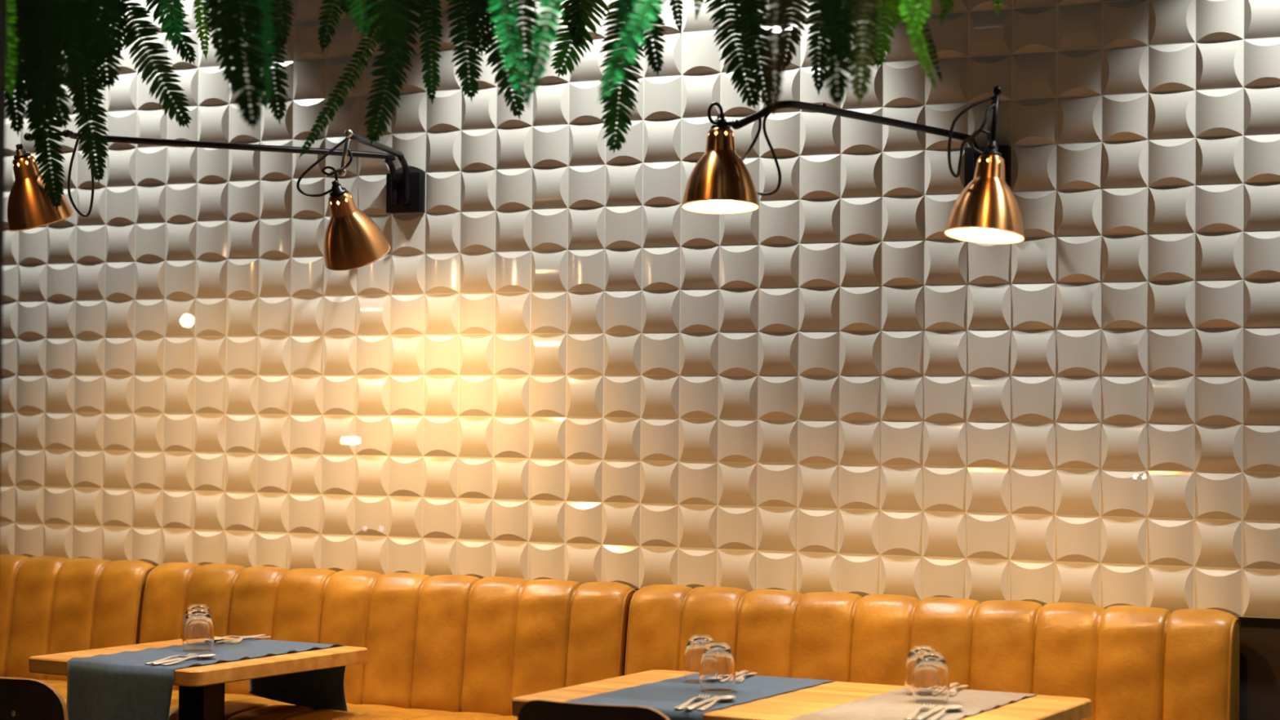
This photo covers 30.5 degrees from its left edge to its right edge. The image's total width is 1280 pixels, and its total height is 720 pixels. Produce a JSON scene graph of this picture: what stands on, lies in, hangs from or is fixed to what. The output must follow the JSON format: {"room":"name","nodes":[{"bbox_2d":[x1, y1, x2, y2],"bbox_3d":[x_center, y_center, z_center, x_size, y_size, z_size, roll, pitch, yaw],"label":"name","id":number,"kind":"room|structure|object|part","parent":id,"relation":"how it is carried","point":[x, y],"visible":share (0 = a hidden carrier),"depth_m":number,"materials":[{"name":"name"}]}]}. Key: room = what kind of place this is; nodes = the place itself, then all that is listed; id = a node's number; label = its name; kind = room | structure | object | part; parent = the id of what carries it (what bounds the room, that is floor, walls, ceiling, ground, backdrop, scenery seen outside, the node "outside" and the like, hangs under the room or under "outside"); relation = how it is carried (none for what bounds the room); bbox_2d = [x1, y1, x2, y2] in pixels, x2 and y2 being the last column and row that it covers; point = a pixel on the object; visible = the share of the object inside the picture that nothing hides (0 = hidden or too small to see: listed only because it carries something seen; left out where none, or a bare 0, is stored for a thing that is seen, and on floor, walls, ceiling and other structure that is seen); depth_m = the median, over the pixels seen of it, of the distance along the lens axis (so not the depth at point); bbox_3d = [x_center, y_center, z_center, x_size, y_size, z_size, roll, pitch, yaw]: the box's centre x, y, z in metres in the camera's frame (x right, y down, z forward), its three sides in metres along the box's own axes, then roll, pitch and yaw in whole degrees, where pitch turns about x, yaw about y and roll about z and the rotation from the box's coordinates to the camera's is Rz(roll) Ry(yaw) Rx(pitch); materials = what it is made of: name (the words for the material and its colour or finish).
{"room":"restaurant","nodes":[
{"label":"restaurant","id":0,"kind":"room"},
{"bbox_2d":[0,0,1279,719],"bbox_3d":[-0.140,-0.099,6.136,6.490,3.150,0.030,0,-1,27],"label":"wall","id":1,"kind":"structure","parent":0,"point":[557,366],"depth_m":5.99,"materials":[{"name":"beige tile"}]},
{"bbox_2d":[7,128,425,271],"bbox_3d":[-1.022,-0.401,5.972,1.100,0.360,0.570,1,-1,-21],"label":"wall lamp","id":2,"kind":"object","parent":1,"relation":"attached to","point":[353,240],"visible":0.95,"depth_m":5.92,"materials":[{"name":"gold metal"}]},
{"bbox_3d":[-1.548,-0.436,5.970,0.167,0.170,0.167,-1,19,40],"label":"lamp shade","id":3,"kind":"part","parent":2,"relation":"part of","materials":[{"name":"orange metal"}]},
{"bbox_3d":[-1.501,-0.570,5.940,0.126,0.028,0.021,0,-1,11],"label":"link rod","id":4,"kind":"part","parent":2,"relation":"part of","materials":[{"name":"black metal"}]},
{"bbox_3d":[-1.072,-0.503,6.180,0.910,0.146,0.093,1,-1,-29],"label":"arm","id":5,"kind":"part","parent":2,"relation":"part of","materials":[{"name":"black metal"}]},
{"bbox_3d":[-0.730,-0.513,5.810,0.021,0.115,0.050,1,-2,-40],"label":"link rod","id":6,"kind":"part","parent":2,"relation":"part of","materials":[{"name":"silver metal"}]},
{"bbox_3d":[-0.729,-0.338,5.854,0.167,0.170,0.167,0,27,29],"label":"lamp shade","id":7,"kind":"part","parent":2,"relation":"part of","materials":[{"name":"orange metal"}]},
{"bbox_3d":[-0.680,-0.498,6.079,0.028,0.138,0.568,0,-1,9],"label":"arm","id":8,"kind":"part","parent":2,"relation":"part of","materials":[{"name":"black metal"}]},
{"bbox_3d":[-0.637,-0.454,6.375,0.108,0.108,0.030,0,-1,27],"label":"wall plate","id":9,"kind":"part","parent":2,"relation":"part of","materials":[{"name":"black metal"}]},
{"bbox_2d":[681,85,1024,244],"bbox_3d":[0.522,-0.410,5.320,0.737,0.336,0.793,0,-1,13],"label":"wall lamp","id":10,"kind":"object","parent":1,"relation":"attached to","point":[987,211],"visible":1,"depth_m":5.02,"materials":[{"name":"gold metal"}]},
{"bbox_3d":[0.175,-0.418,5.090,0.167,0.170,0.167,0,-7,0],"label":"lamp shade","id":11,"kind":"part","parent":10,"relation":"part of","materials":[{"name":"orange metal"}]},
{"bbox_3d":[0.174,-0.394,5.087,0.072,0.118,0.072,0,-7,0],"label":"bulb","id":12,"kind":"part","parent":10,"relation":"part of","materials":[{"name":"white glass"}]},
{"bbox_3d":[0.191,-0.510,5.065,0.064,0.029,0.021,-1,-2,44],"label":"link rod","id":13,"kind":"part","parent":10,"relation":"part of","materials":[{"name":"black metal"}]},
{"bbox_3d":[0.543,-0.484,5.300,0.843,0.137,0.119,2,-2,-45],"label":"arm","id":14,"kind":"part","parent":10,"relation":"part of","materials":[{"name":"black metal"}]},
{"bbox_3d":[0.736,-0.348,4.959,0.167,0.170,0.167,-1,-10,42],"label":"lamp shade","id":15,"kind":"part","parent":10,"relation":"part of","materials":[{"name":"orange metal"}]},
{"bbox_3d":[0.733,-0.324,4.956,0.072,0.118,0.072,-1,-10,42],"label":"bulb","id":16,"kind":"part","parent":10,"relation":"part of","materials":[{"name":"white glass"}]},
{"bbox_3d":[0.834,-0.458,5.628,0.108,0.108,0.030,0,-1,27],"label":"wall plate","id":17,"kind":"part","parent":10,"relation":"part of","materials":[{"name":"black metal"}]},
{"bbox_3d":[0.798,-0.483,5.304,0.029,0.139,0.616,0,-1,8],"label":"arm","id":18,"kind":"part","parent":10,"relation":"part of","materials":[{"name":"black metal"}]},
{"bbox_3d":[0.753,-0.511,4.980,0.021,0.145,0.043,0,-2,38],"label":"link rod","id":19,"kind":"part","parent":10,"relation":"part of","materials":[{"name":"black metal"}]},
{"bbox_3d":[-0.691,-1.732,5.061,6.490,0.060,2.520,0,-1,27],"label":"ceiling","id":20,"kind":"structure","parent":0,"visible":0},
{"bbox_2d":[5,0,128,211],"bbox_3d":[-1.158,-1.021,4.653,0.296,1.387,0.932,1,-1,-12],"label":"hanging fern","id":21,"kind":"object","parent":20,"relation":"hanging from","point":[38,32],"visible":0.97,"depth_m":4.55,"materials":[{"name":"green plant"}]},
{"bbox_2d":[118,0,209,128],"bbox_3d":[-1.017,-1.099,4.875,0.271,1.219,0.442,1,-1,-12],"label":"fern","id":22,"kind":"object","parent":20,"relation":"hanging from","point":[173,22],"visible":0.96,"depth_m":4.94,"materials":[{"name":"green plant"}]},
{"bbox_2d":[203,0,294,130],"bbox_3d":[-0.703,-1.048,4.292,0.180,1.341,0.741,1,-1,-12],"label":"fern","id":23,"kind":"object","parent":20,"relation":"hanging from","point":[267,28],"visible":1,"depth_m":4.14,"materials":[{"name":"green plant"}]},
{"bbox_2d":[298,0,443,158],"bbox_3d":[-0.559,-1.068,4.590,0.303,1.286,0.654,0,-1,0],"label":"fern","id":24,"kind":"object","parent":20,"relation":"hanging from","point":[393,19],"visible":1,"depth_m":4.79,"materials":[{"name":"green plant"}]},
{"bbox_2d":[445,0,564,119],"bbox_3d":[-0.241,-1.051,4.306,0.174,1.327,1.147,1,-1,-8],"label":"fern","id":25,"kind":"object","parent":20,"relation":"hanging from","point":[511,33],"visible":1,"depth_m":4.40,"materials":[{"name":"green plant"}]},
{"bbox_2d":[549,0,612,78],"bbox_3d":[-0.118,-1.149,4.825,0.192,1.107,0.304,0,-1,11],"label":"fern","id":26,"kind":"object","parent":20,"relation":"hanging from","point":[582,11],"visible":0.96,"depth_m":4.94,"materials":[{"name":"green plant"}]},
{"bbox_2d":[597,0,683,153],"bbox_3d":[0.008,-1.051,4.299,0.183,1.322,1.222,0,-1,-1],"label":"hanging fern","id":27,"kind":"object","parent":20,"relation":"hanging from","point":[633,32],"visible":1,"depth_m":4.70,"materials":[{"name":"green plant"}]},
{"bbox_2d":[693,0,811,117],"bbox_3d":[0.226,-1.038,4.204,0.256,1.350,1.130,0,-1,1],"label":"hanging fern","id":28,"kind":"object","parent":20,"relation":"hanging from","point":[748,24],"visible":1,"depth_m":4.54,"materials":[{"name":"green plant"}]},
{"bbox_2d":[806,0,897,107],"bbox_3d":[0.409,-1.059,4.296,0.199,1.301,0.841,0,-1,3],"label":"fern","id":29,"kind":"object","parent":20,"relation":"hanging from","point":[839,33],"visible":0.98,"depth_m":4.09,"materials":[{"name":"green plant"}]},
{"bbox_2d":[891,0,1001,89],"bbox_3d":[0.549,-1.085,4.102,0.262,1.255,0.426,0,-1,0],"label":"fern","id":30,"kind":"object","parent":20,"relation":"hanging from","point":[917,15],"visible":1,"depth_m":4.00,"materials":[{"name":"green plant"}]},
{"bbox_3d":[-0.717,1.472,4.992,6.490,0.050,2.520,0,-1,27],"label":"floor","id":31,"kind":"structure","parent":0,"visible":0},
{"bbox_2d":[0,677,68,719],"bbox_3d":[-1.364,1.080,5.405,0.420,0.743,0.466,0,-1,29],"label":"dining chair","id":32,"kind":"object","parent":31,"relation":"on","point":[20,699],"visible":1,"depth_m":5.17,"materials":[{"name":"brown wood"}]},
{"bbox_2d":[0,554,155,697],"bbox_3d":[-2.170,1.021,6.801,1.525,0.907,0.566,0,-1,27],"label":"banquette","id":33,"kind":"object","parent":31,"relation":"on","point":[49,604],"visible":0.65,"depth_m":6.71,"materials":[{"name":"brown leather"}]},
{"bbox_3d":[-2.200,0.971,6.742,1.522,0.145,0.431,0,-1,27],"label":"seat","id":34,"kind":"part","parent":33,"relation":"part of","materials":[{"name":"leather"}]},
{"bbox_2d":[28,635,367,719],"bbox_3d":[-1.082,1.091,5.776,0.545,0.740,0.660,0,-1,31],"label":"dining table","id":35,"kind":"object","parent":31,"relation":"on","point":[201,687],"visible":0.66,"depth_m":5.72,"materials":[{"name":"brown wood"}]},
{"bbox_3d":[-1.083,1.103,5.776,0.080,0.680,0.080,0,-1,31],"label":"pedestal post","id":36,"kind":"part","parent":35,"relation":"part of","materials":[{"name":"black metal"}]},
{"bbox_2d":[66,638,347,719],"bbox_3d":[-1.054,0.898,5.762,0.362,0.373,0.720,0,-1,27],"label":"table runner","id":37,"kind":"object","parent":35,"relation":"on","point":[120,686],"visible":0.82,"depth_m":5.55,"materials":[{"name":"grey fabric"}]},
{"bbox_2d":[145,653,197,664],"bbox_3d":[-1.112,0.707,5.556,0.025,0.009,0.204,0,-1,21],"label":"fork","id":38,"kind":"object","parent":37,"relation":"on","point":[188,655],"visible":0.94,"depth_m":5.56,"materials":[{"name":"silver metal"}]},
{"bbox_2d":[151,657,196,665],"bbox_3d":[-1.087,0.708,5.547,0.019,0.006,0.224,0,-1,23],"label":"table knife","id":39,"kind":"object","parent":37,"relation":"on","point":[177,659],"visible":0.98,"depth_m":5.49,"materials":[{"name":"silver metal"}]},
{"bbox_2d":[161,653,216,665],"bbox_3d":[-1.064,0.706,5.535,0.039,0.010,0.202,0,-1,25],"label":"spoon","id":40,"kind":"object","parent":37,"relation":"on","point":[209,655],"visible":1,"depth_m":5.56,"materials":[{"name":"silver metal"}]},
{"bbox_2d":[182,604,213,631],"bbox_3d":[-1.116,0.669,5.922,0.078,0.103,0.078,0,-1,6],"label":"glass tumbler","id":41,"kind":"object","parent":37,"relation":"on","point":[192,606],"visible":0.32,"depth_m":5.91,"materials":[{"name":"clear glass"}]},
{"bbox_2d":[182,608,214,652],"bbox_3d":[-1.091,0.666,5.791,0.078,0.103,0.078,1,-1,-25],"label":"glass tumbler","id":42,"kind":"object","parent":37,"relation":"on","point":[197,633],"visible":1,"depth_m":5.76,"materials":[{"name":"clear glass"}]},
{"bbox_2d":[213,635,253,641],"bbox_3d":[-1.056,0.718,6.065,0.039,0.010,0.202,0,-1,27],"label":"spoon","id":43,"kind":"object","parent":37,"relation":"on","point":[215,639],"visible":0.66,"depth_m":6.03,"materials":[{"name":"silver metal"}]},
{"bbox_2d":[215,634,266,643],"bbox_3d":[-1.033,0.719,6.052,0.019,0.006,0.224,0,-1,25],"label":"table knife","id":44,"kind":"object","parent":37,"relation":"on","point":[259,635],"visible":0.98,"depth_m":6.06,"materials":[{"name":"silver metal"}]},
{"bbox_2d":[222,635,271,643],"bbox_3d":[-1.009,0.718,6.042,0.025,0.009,0.204,0,-1,23],"label":"fork","id":45,"kind":"object","parent":37,"relation":"on","point":[236,641],"visible":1,"depth_m":6.01,"materials":[{"name":"silver metal"}]},
{"bbox_2d":[62,562,636,719],"bbox_3d":[-0.801,1.017,6.106,1.521,0.907,0.566,0,-1,27],"label":"banquette","id":46,"kind":"object","parent":31,"relation":"on","point":[440,646],"visible":0.7,"depth_m":6.14,"materials":[{"name":"brown leather"}]},
{"bbox_3d":[-0.831,0.967,6.047,1.518,0.145,0.431,0,-1,27],"label":"seat","id":47,"kind":"part","parent":46,"relation":"part of","materials":[{"name":"leather"}]},
{"bbox_2d":[516,699,670,719],"bbox_3d":[-0.014,1.060,4.743,0.420,0.777,0.466,0,-1,25],"label":"dining chair","id":48,"kind":"object","parent":31,"relation":"on","point":[535,709],"visible":1,"depth_m":4.54,"materials":[{"name":"leather"}]},
{"bbox_2d":[511,669,1091,719],"bbox_3d":[0.342,1.085,4.941,1.060,0.740,0.665,0,-1,28],"label":"dining table","id":49,"kind":"object","parent":31,"relation":"on","point":[793,704],"visible":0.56,"depth_m":4.92,"materials":[{"name":"brown wood"}]},
{"bbox_2d":[564,675,836,719],"bbox_3d":[0.139,0.865,5.054,0.341,0.308,0.725,0,-1,27],"label":"table runner","id":50,"kind":"object","parent":49,"relation":"on","point":[663,696],"visible":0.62,"depth_m":4.99,"materials":[{"name":"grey fabric"}]},
{"bbox_2d":[674,693,710,709],"bbox_3d":[0.106,0.701,4.818,0.025,0.009,0.204,0,-1,17],"label":"fork","id":51,"kind":"object","parent":50,"relation":"on","point":[686,704],"visible":1,"depth_m":4.80,"materials":[{"name":"silver metal"}]},
{"bbox_2d":[683,634,713,683],"bbox_3d":[0.135,0.664,5.217,0.078,0.103,0.078,1,-1,-17],"label":"glass tumbler","id":52,"kind":"object","parent":50,"relation":"on","point":[696,643],"visible":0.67,"depth_m":5.19,"materials":[{"name":"clear glass"}]},
{"bbox_2d":[683,695,717,710],"bbox_3d":[0.131,0.702,4.811,0.019,0.006,0.224,0,-1,19],"label":"table knife","id":53,"kind":"object","parent":50,"relation":"on","point":[699,704],"visible":0.98,"depth_m":4.77,"materials":[{"name":"silver metal"}]},
{"bbox_2d":[696,695,736,710],"bbox_3d":[0.155,0.700,4.801,0.039,0.010,0.202,0,-1,21],"label":"spoon","id":54,"kind":"object","parent":50,"relation":"on","point":[725,698],"visible":1,"depth_m":4.83,"materials":[{"name":"silver metal"}]},
{"bbox_2d":[699,641,735,692],"bbox_3d":[0.167,0.660,5.052,0.078,0.103,0.078,0,-1,2],"label":"glass tumbler","id":55,"kind":"object","parent":50,"relation":"on","point":[717,667],"visible":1,"depth_m":5.02,"materials":[{"name":"clear glass"}]},
{"bbox_2d":[735,670,748,676],"bbox_3d":[0.210,0.713,5.287,0.019,0.006,0.224,0,-1,17],"label":"table knife","id":56,"kind":"object","parent":50,"relation":"on","point":[743,672],"visible":0.45,"depth_m":5.34,"materials":[{"name":"silver metal"}]},
{"bbox_2d":[735,671,757,682],"bbox_3d":[0.235,0.712,5.280,0.025,0.009,0.204,0,-1,15],"label":"fork","id":57,"kind":"object","parent":50,"relation":"on","point":[740,678],"visible":0.79,"depth_m":5.23,"materials":[{"name":"silver metal"}]},
{"bbox_2d":[789,687,1037,719],"bbox_3d":[0.573,0.862,4.820,0.302,0.311,0.730,0,-1,27],"label":"table runner","id":58,"kind":"object","parent":49,"relation":"on","point":[895,704],"visible":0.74,"depth_m":4.82,"materials":[{"name":"grey fabric"}]},
{"bbox_2d":[903,703,934,719],"bbox_3d":[0.557,0.702,4.691,0.025,0.009,0.204,0,-1,19],"label":"fork","id":59,"kind":"object","parent":58,"relation":"on","point":[914,713],"visible":1,"depth_m":4.67,"materials":[{"name":"silver metal"}]},
{"bbox_2d":[904,644,935,695],"bbox_3d":[0.605,0.663,5.015,0.078,0.103,0.078,0,-1,23],"label":"glass tumbler","id":60,"kind":"object","parent":58,"relation":"on","point":[916,651],"visible":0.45,"depth_m":5.00,"materials":[{"name":"clear glass"}]},
{"bbox_2d":[913,705,943,719],"bbox_3d":[0.582,0.703,4.683,0.019,0.006,0.224,0,-1,21],"label":"table knife","id":61,"kind":"object","parent":58,"relation":"on","point":[921,717],"visible":1,"depth_m":4.64,"materials":[{"name":"silver metal"}]},
{"bbox_2d":[911,651,949,703],"bbox_3d":[0.606,0.660,4.885,0.078,0.103,0.078,1,-1,-9],"label":"glass tumbler","id":62,"kind":"object","parent":58,"relation":"on","point":[931,676],"visible":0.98,"depth_m":4.86,"materials":[{"name":"clear glass"}]},
{"bbox_2d":[927,705,963,719],"bbox_3d":[0.606,0.701,4.672,0.039,0.010,0.202,0,-1,23],"label":"spoon","id":63,"kind":"object","parent":58,"relation":"on","point":[952,708],"visible":1,"depth_m":4.70,"materials":[{"name":"silver metal"}]},
{"bbox_2d":[949,682,959,688],"bbox_3d":[0.658,0.712,5.076,0.019,0.006,0.224,0,-1,21],"label":"table knife","id":64,"kind":"object","parent":58,"relation":"on","point":[953,684],"visible":0.44,"depth_m":5.14,"materials":[{"name":"silver metal"}]},
{"bbox_2d":[949,684,968,695],"bbox_3d":[0.683,0.711,5.067,0.025,0.009,0.204,0,-1,19],"label":"fork","id":65,"kind":"object","parent":58,"relation":"on","point":[953,691],"visible":0.69,"depth_m":5.03,"materials":[{"name":"silver metal"}]},
{"bbox_2d":[624,584,1240,719],"bbox_3d":[0.564,1.013,5.413,1.515,0.907,0.566,0,-1,27],"label":"banquette","id":66,"kind":"object","parent":31,"relation":"on","point":[1131,662],"visible":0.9,"depth_m":5.49,"materials":[{"name":"brown leather"}]},
{"bbox_3d":[-1.267,1.244,3.908,6.490,0.350,0.080,0,-1,27],"label":"wall","id":67,"kind":"structure","parent":0,"visible":0},
{"bbox_2d":[0,0,7,472],"bbox_3d":[0.253,-0.335,3.177,3.108,2.800,0.080,0,-1,27],"label":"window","id":68,"kind":"structure","parent":67,"relation":"in","point":[3,3],"depth_m":3.88,"materials":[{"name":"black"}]}
]}

